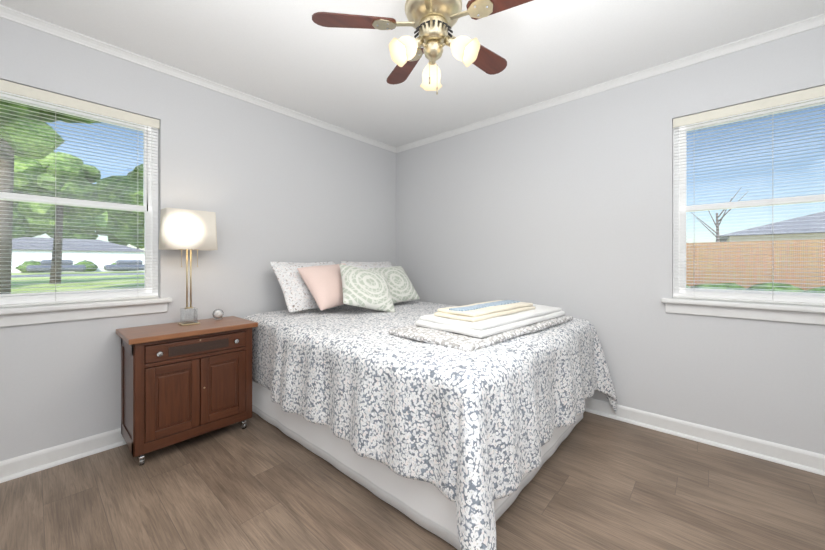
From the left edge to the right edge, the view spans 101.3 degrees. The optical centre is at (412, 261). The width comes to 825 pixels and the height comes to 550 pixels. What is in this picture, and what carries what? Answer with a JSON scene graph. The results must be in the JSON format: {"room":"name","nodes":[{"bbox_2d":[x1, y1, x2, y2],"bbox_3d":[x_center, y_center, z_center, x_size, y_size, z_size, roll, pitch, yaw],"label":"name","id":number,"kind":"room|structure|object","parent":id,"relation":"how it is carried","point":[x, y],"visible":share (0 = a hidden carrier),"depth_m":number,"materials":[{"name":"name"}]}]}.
{"room":"bedroom","nodes":[
{"label":"bedroom","id":0,"kind":"room"},
{"bbox_2d":[0,17,395,460],"bbox_3d":[-1.392,-0.090,2.687,0.150,2.440,3.750,0,0,42],"label":"wall","id":1,"kind":"structure","parent":0,"point":[267,186],"depth_m":2.42,"materials":[{"name":"paint"}]},
{"bbox_2d":[0,428,125,482],"bbox_3d":[-1.325,1.080,2.627,0.030,0.100,3.330,0,0,42],"label":"baseboard","id":2,"kind":"structure","parent":1,"relation":"attached to","point":[50,457],"depth_m":1.89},
{"bbox_2d":[0,79,171,326],"bbox_3d":[-2.032,-0.307,1.925,0.195,1.285,1.070,0,0,42],"label":"window","id":3,"kind":"structure","parent":1,"relation":"in","point":[37,307],"depth_m":2.01,"materials":[{"name":"plastic"}]},
{"bbox_2d":[0,5,395,152],"bbox_3d":[-1.321,-1.287,2.624,0.040,0.046,3.330,0,0,42],"label":"crown molding","id":4,"kind":"structure","parent":1,"relation":"attached to","point":[16,16],"depth_m":2.24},
{"bbox_2d":[0,411,824,549],"bbox_3d":[0.029,1.180,1.425,3.950,0.100,3.750,0,0,42],"label":"floor","id":5,"kind":"structure","parent":0,"point":[598,482],"depth_m":1.59,"materials":[{"name":"brown wood"}]},
{"bbox_2d":[116,316,257,465],"bbox_3d":[-1.430,0.769,2.179,0.429,0.719,0.680,0,0,42],"label":"nightstand","id":6,"kind":"object","parent":5,"relation":"on","point":[179,383],"visible":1,"depth_m":2.02,"materials":[{"name":"brown wood"}]},
{"bbox_2d":[159,207,217,325],"bbox_3d":[-1.479,0.036,2.236,0.179,0.745,0.299,0,0,42],"label":"table lamp","id":7,"kind":"object","parent":6,"relation":"on","point":[185,229],"visible":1,"depth_m":2.18,"materials":[{"name":"white fabric"}]},
{"bbox_2d":[213,309,223,319],"bbox_3d":[-1.382,0.372,2.404,0.069,0.074,0.035,0,0,-41],"label":"desk clock","id":8,"kind":"object","parent":6,"relation":"on","point":[218,313],"visible":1,"depth_m":2.40,"materials":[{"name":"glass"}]},
{"bbox_2d":[243,261,616,549],"bbox_3d":[0.018,0.560,2.433,2.216,1.139,1.875,0,0,42],"label":"bed","id":9,"kind":"object","parent":5,"relation":"on","point":[453,426],"visible":1,"depth_m":1.66,"materials":[{"name":"fabric"}]},
{"bbox_2d":[297,263,367,310],"bbox_3d":[-0.639,0.185,2.760,0.153,0.420,0.560,-44,-19,27],"label":"pillow","id":10,"kind":"object","parent":9,"relation":"on","point":[323,283],"depth_m":2.61,"materials":[{"name":"fabric"}]},
{"bbox_2d":[339,264,395,312],"bbox_3d":[-0.367,0.210,2.706,0.460,0.152,0.460,16,34,-29],"label":"pillow","id":11,"kind":"object","parent":9,"relation":"on","point":[359,287],"depth_m":2.62,"materials":[{"name":"green fabric"}]},
{"bbox_2d":[367,265,420,305],"bbox_3d":[-0.175,0.209,3.191,0.440,0.440,0.143,-4,-37,-41],"label":"pillow","id":12,"kind":"object","parent":9,"relation":"on","point":[401,288],"depth_m":3.15,"materials":[{"name":"green fabric"}]},
{"bbox_2d":[388,299,573,352],"bbox_3d":[0.482,0.330,2.087,0.628,0.143,1.232,0,0,42],"label":"blanket","id":13,"kind":"object","parent":9,"relation":"on","point":[498,326],"depth_m":1.81,"materials":[{"name":"white fabric"}]},
{"bbox_2d":[0,0,824,146],"bbox_3d":[0.029,-1.360,1.425,3.950,0.100,3.750,0,0,42],"label":"ceiling","id":14,"kind":"structure","parent":0,"point":[290,54],"depth_m":2.04,"materials":[{"name":"paint"}]},
{"bbox_2d":[312,0,532,94],"bbox_3d":[0.125,-1.032,1.529,1.015,0.554,1.007,0,0,42],"label":"fan","id":15,"kind":"object","parent":14,"relation":"hanging from","point":[433,22],"visible":1,"depth_m":1.47,"materials":[{"name":"brown wood"}]},
{"bbox_2d":[396,25,824,454],"bbox_3d":[1.280,-0.090,2.722,3.800,2.440,0.150,0,0,42],"label":"wall","id":16,"kind":"structure","parent":0,"point":[567,208],"depth_m":2.43,"materials":[{"name":"paint"}]},
{"bbox_2d":[396,13,824,152],"bbox_3d":[1.161,-1.287,2.700,3.650,0.046,0.040,0,0,42],"label":"crown molding","id":17,"kind":"structure","parent":16,"relation":"attached to","point":[819,20],"depth_m":2.30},
{"bbox_2d":[585,398,824,475],"bbox_3d":[1.164,1.080,2.704,3.650,0.100,0.030,0,0,42],"label":"baseboard","id":18,"kind":"structure","parent":16,"relation":"attached to","point":[809,461],"depth_m":2.08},
{"bbox_2d":[661,85,824,324],"bbox_3d":[2.092,-0.307,1.964,1.030,1.285,0.195,0,0,42],"label":"window","id":19,"kind":"structure","parent":16,"relation":"in","point":[808,307],"depth_m":2.04,"materials":[{"name":"plastic"}]},
{"label":"outside","id":20,"kind":"structure","parent":0,"visible":0},
{"bbox_2d":[0,99,824,306],"bbox_3d":[-0.610,-5.945,10.986,170.000,15.093,170.000,0,0,42],"label":"outdoor scenery","id":21,"kind":"structure","parent":20,"point":[138,193],"depth_m":16.27,"materials":[{"name":"green plant"}]}
]}

